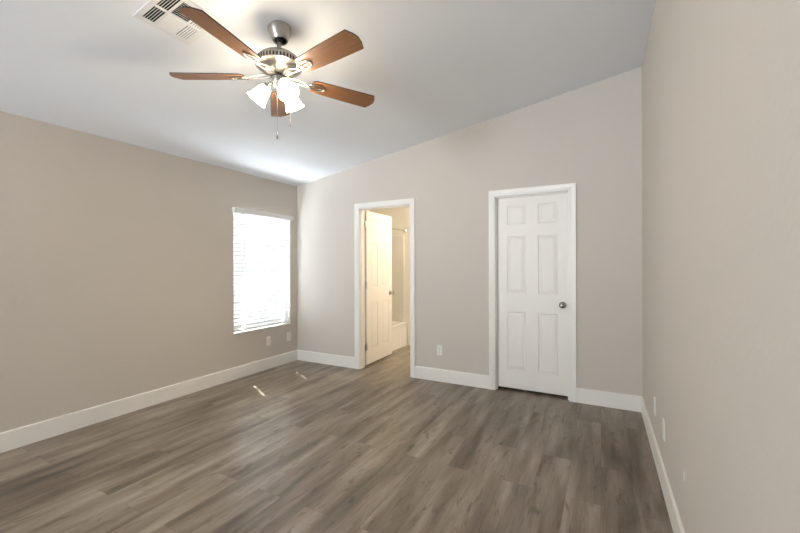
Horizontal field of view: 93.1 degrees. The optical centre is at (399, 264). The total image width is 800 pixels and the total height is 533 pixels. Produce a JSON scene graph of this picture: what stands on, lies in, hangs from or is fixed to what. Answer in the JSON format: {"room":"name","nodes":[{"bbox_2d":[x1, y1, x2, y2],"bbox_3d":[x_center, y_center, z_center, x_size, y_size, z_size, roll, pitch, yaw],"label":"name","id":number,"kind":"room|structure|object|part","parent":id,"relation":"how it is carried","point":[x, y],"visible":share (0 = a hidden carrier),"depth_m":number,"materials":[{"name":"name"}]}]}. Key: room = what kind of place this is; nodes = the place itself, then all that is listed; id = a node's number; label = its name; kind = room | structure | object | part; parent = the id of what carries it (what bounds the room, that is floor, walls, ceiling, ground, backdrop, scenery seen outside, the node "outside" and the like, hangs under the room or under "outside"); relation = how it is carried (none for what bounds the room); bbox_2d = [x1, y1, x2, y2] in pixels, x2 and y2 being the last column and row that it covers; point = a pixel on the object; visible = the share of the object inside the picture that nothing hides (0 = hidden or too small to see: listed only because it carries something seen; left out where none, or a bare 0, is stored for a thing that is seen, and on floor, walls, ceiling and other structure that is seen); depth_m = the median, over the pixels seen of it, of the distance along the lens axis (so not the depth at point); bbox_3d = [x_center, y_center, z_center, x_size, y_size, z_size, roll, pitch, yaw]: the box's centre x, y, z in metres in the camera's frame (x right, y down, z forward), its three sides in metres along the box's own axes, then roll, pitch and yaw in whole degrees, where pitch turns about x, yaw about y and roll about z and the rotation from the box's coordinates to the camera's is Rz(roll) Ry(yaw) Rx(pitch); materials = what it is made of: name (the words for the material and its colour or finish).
{"room":"empty bedroom","nodes":[
{"label":"empty bedroom","id":0,"kind":"room"},
{"bbox_2d":[0,111,297,432],"bbox_3d":[-3.613,0.120,1.399,0.115,2.440,9.230,0,0,28],"label":"wall","id":1,"kind":"structure","parent":0,"point":[117,280],"depth_m":3.31,"materials":[{"name":"beige paint"}]},
{"bbox_2d":[0,350,297,452],"bbox_3d":[-3.553,1.270,1.368,0.013,0.141,9.000,0,0,28],"label":"baseboard","id":2,"kind":"structure","parent":1,"relation":"attached to","point":[32,433],"depth_m":3.39,"materials":[{"name":"white paint"}]},
{"bbox_2d":[234,284,290,333],"bbox_3d":[-1.775,0.097,4.844,0.121,1.429,0.910,0,0,28],"label":"window","id":3,"kind":"structure","parent":1,"relation":"in","point":[249,330],"depth_m":4.89,"materials":[{"name":"white plastic"}]},
{"bbox_3d":[-1.757,0.807,4.836,0.086,0.008,0.910,0,0,28],"label":"sill","id":4,"kind":"part","parent":3,"relation":"part of","materials":[{"name":"white paint"}]},
{"bbox_2d":[232,207,293,331],"bbox_3d":[-1.731,0.060,4.830,0.102,1.457,0.962,0,0,28],"label":"window blind","id":5,"kind":"object","parent":3,"relation":"attached to","point":[260,238],"visible":0.88,"depth_m":4.79,"materials":[{"name":"white plastic"}]},
{"bbox_3d":[-1.755,0.780,4.835,0.050,0.018,0.898,0,0,28],"label":"rail","id":6,"kind":"part","parent":5,"relation":"part of","materials":[{"name":"white plastic"}]},
{"bbox_2d":[266,336,269,345],"bbox_3d":[-1.692,0.981,4.869,0.010,0.115,0.070,0,0,28],"label":"wall outlet","id":7,"kind":"object","parent":1,"relation":"attached to","point":[267,338],"visible":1,"depth_m":4.86,"materials":[{"name":"white plastic"}]},
{"bbox_2d":[287,332,290,340],"bbox_3d":[-1.522,0.982,5.187,0.010,0.115,0.070,0,0,28],"label":"wall outlet","id":8,"kind":"object","parent":1,"relation":"attached to","point":[288,333],"visible":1,"depth_m":5.19,"materials":[{"name":"white plastic"}]},
{"bbox_2d":[0,0,654,185],"bbox_3d":[-1.753,-1.500,0.407,4.341,0.827,9.230,0,0,28],"label":"ceiling","id":9,"kind":"structure","parent":0,"point":[432,69],"depth_m":2.79,"materials":[{"name":"white paint"}]},
{"bbox_2d":[132,0,222,45],"bbox_3d":[-1.239,-1.380,2.125,0.316,0.056,0.320,0,0,28],"label":"ceiling vent","id":10,"kind":"object","parent":9,"relation":"in","point":[165,16],"visible":0.84,"depth_m":2.12,"materials":[{"name":"white metal"}]},
{"bbox_2d":[169,6,373,138],"bbox_3d":[-0.725,-1.103,2.269,1.253,0.706,1.252,0,0,28],"label":"ceiling fan","id":11,"kind":"object","parent":9,"relation":"hanging from","point":[279,64],"visible":1,"depth_m":2.23,"materials":[{"name":"brown wood"}]},
{"bbox_3d":[-1.170,-1.152,2.317,0.458,0.036,0.138,1,0,1],"label":"blade","id":12,"kind":"part","parent":11,"relation":"part of","materials":[{"name":"brown wood"}]},
{"bbox_3d":[-0.879,-1.145,1.898,0.138,0.036,0.458,0,0,19],"label":"blade","id":13,"kind":"part","parent":11,"relation":"part of","materials":[{"name":"brown wood"}]},
{"bbox_3d":[-0.864,-1.030,2.299,0.130,0.137,0.117,0,0,28],"label":"lamp shade","id":14,"kind":"part","parent":11,"relation":"part of","materials":[{"name":"white glass"}]},
{"bbox_3d":[-0.804,-1.088,2.302,0.078,0.068,0.061,0,0,28],"label":"lamp arm","id":15,"kind":"part","parent":11,"relation":"part of","materials":[{"name":"silver metal"}]},
{"bbox_3d":[-0.732,-0.952,2.265,0.002,0.329,0.011,0,0,-5],"label":"pull chain","id":16,"kind":"part","parent":11,"relation":"part of","materials":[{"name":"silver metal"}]},
{"bbox_3d":[-0.861,-1.150,2.723,0.138,0.036,0.458,0,1,-17],"label":"blade","id":17,"kind":"part","parent":11,"relation":"part of","materials":[{"name":"brown wood"}]},
{"bbox_3d":[-0.671,-1.048,2.222,0.075,0.087,0.055,0,0,28],"label":"bulb","id":18,"kind":"part","parent":11,"relation":"part of","materials":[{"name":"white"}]},
{"bbox_3d":[-0.661,-1.031,2.206,0.131,0.137,0.118,0,0,28],"label":"lamp shade","id":19,"kind":"part","parent":11,"relation":"part of","materials":[{"name":"white glass"}]},
{"bbox_3d":[-0.681,-1.031,2.416,0.122,0.137,0.134,0,0,28],"label":"lamp shade","id":20,"kind":"part","parent":11,"relation":"part of","materials":[{"name":"white glass"}]},
{"bbox_3d":[-0.391,-1.145,2.045,0.458,0.036,0.138,0,0,37],"label":"blade","id":21,"kind":"part","parent":11,"relation":"part of","materials":[{"name":"brown wood"}]},
{"bbox_3d":[-0.380,-1.147,2.555,0.458,0.036,0.138,-1,0,-35],"label":"blade","id":22,"kind":"part","parent":11,"relation":"part of","materials":[{"name":"brown wood"}]},
{"bbox_2d":[0,345,672,532],"bbox_3d":[-1.333,1.384,1.177,4.341,0.100,10.980,0,0,28],"label":"floor","id":23,"kind":"structure","parent":0,"point":[298,446],"depth_m":2.52,"materials":[{"name":"grey plastic"}]},
{"bbox_2d":[392,321,406,350],"bbox_3d":[-0.552,1.142,5.840,0.754,0.385,1.473,0,0,28],"label":"bathtub","id":24,"kind":"object","parent":23,"relation":"on","point":[399,328],"visible":0.16,"depth_m":6.09,"materials":[{"name":"white plastic"}]},
{"bbox_2d":[392,235,403,320],"bbox_3d":[-0.582,0.226,5.858,0.698,1.443,1.475,0,0,28],"label":"tub surround","id":25,"kind":"object","parent":24,"relation":"on","point":[397,240],"visible":0.11,"depth_m":6.38,"materials":[{"name":"white plastic"}]},
{"bbox_2d":[369,206,409,344],"bbox_3d":[0.489,0.111,6.191,2.280,2.440,0.115,0,0,28],"label":"wall","id":26,"kind":"structure","parent":0,"point":[400,216],"depth_m":6.34,"materials":[{"name":"white paint"}]},
{"bbox_2d":[392,228,406,232],"bbox_3d":[-0.269,-0.572,5.687,0.072,0.072,1.485,0,0,28],"label":"shower rod","id":27,"kind":"object","parent":26,"relation":"attached to","point":[404,230],"visible":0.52,"depth_m":6.23,"materials":[{"name":"silver metal"}]},
{"bbox_2d":[297,67,642,395],"bbox_3d":[0.394,-0.224,4.428,4.111,3.109,0.115,0,0,28],"label":"wall","id":28,"kind":"structure","parent":0,"point":[589,137],"depth_m":4.08,"materials":[{"name":"beige paint"}]},
{"bbox_2d":[298,350,354,368],"bbox_3d":[-1.005,1.264,5.102,0.974,0.141,0.013,0,0,28],"label":"baseboard","id":29,"kind":"structure","parent":28,"relation":"attached to","point":[316,357],"depth_m":5.08,"materials":[{"name":"white paint"}]},
{"bbox_2d":[365,211,393,364],"bbox_3d":[-0.301,0.301,5.281,0.167,2.020,0.737,0,0,27],"label":"door","id":30,"kind":"structure","parent":28,"relation":"in","point":[378,227],"depth_m":5.24,"materials":[{"name":"white paint"}]},
{"bbox_2d":[354,198,414,377],"bbox_3d":[-0.170,0.274,4.729,0.856,2.118,0.152,0,0,28],"label":"door frame","id":31,"kind":"structure","parent":28,"relation":"attached to","point":[359,208],"depth_m":4.85,"materials":[{"name":"white paint"}]},
{"bbox_2d":[437,345,441,355],"bbox_3d":[0.451,0.975,4.328,0.070,0.115,0.010,0,0,28],"label":"wall outlet","id":32,"kind":"object","parent":28,"relation":"attached to","point":[439,347],"visible":1,"depth_m":4.32,"materials":[{"name":"white plastic"}]},
{"bbox_2d":[415,366,488,388],"bbox_3d":[0.569,1.259,4.264,0.880,0.141,0.013,0,0,28],"label":"baseboard","id":33,"kind":"structure","parent":28,"relation":"attached to","point":[434,374],"depth_m":4.25,"materials":[{"name":"white paint"}]},
{"bbox_2d":[498,193,567,395],"bbox_3d":[1.352,0.291,3.900,0.709,2.020,0.101,0,0,28],"label":"door","id":34,"kind":"structure","parent":28,"relation":"in","point":[532,230],"depth_m":3.91,"materials":[{"name":"white paint"}]},
{"bbox_2d":[489,183,576,402],"bbox_3d":[1.354,0.269,3.907,0.847,2.118,0.134,0,0,28],"label":"door frame","id":35,"kind":"structure","parent":28,"relation":"attached to","point":[569,188],"depth_m":3.88,"materials":[{"name":"white paint"}]},
{"bbox_2d":[576,388,640,411],"bbox_3d":[1.937,1.255,3.535,0.528,0.141,0.013,0,0,28],"label":"baseboard","id":36,"kind":"structure","parent":28,"relation":"attached to","point":[585,396],"depth_m":3.52,"materials":[{"name":"white paint"}]},
{"bbox_2d":[642,0,799,532],"bbox_3d":[0.116,-0.235,-0.587,0.115,3.128,9.230,0,0,28],"label":"wall","id":37,"kind":"structure","parent":0,"point":[721,78],"depth_m":1.14,"materials":[{"name":"beige paint"}]},
{"bbox_2d":[654,396,655,415],"bbox_3d":[1.745,0.969,2.596,0.010,0.115,0.070,0,0,28],"label":"wall outlet","id":38,"kind":"object","parent":37,"relation":"attached to","point":[654,396],"visible":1,"depth_m":2.58,"materials":[{"name":"white plastic"}]},
{"bbox_2d":[641,396,684,532],"bbox_3d":[0.064,1.258,-0.558,0.013,0.141,9.000,0,0,28],"label":"baseboard","id":39,"kind":"structure","parent":37,"relation":"attached to","point":[676,523],"depth_m":2.21,"materials":[{"name":"white paint"}]},
{"bbox_2d":[662,418,665,441],"bbox_3d":[1.545,0.966,2.221,0.010,0.115,0.070,0,0,28],"label":"wall outlet","id":40,"kind":"object","parent":37,"relation":"attached to","point":[663,420],"visible":1,"depth_m":2.21,"materials":[{"name":"white plastic"}]}
]}

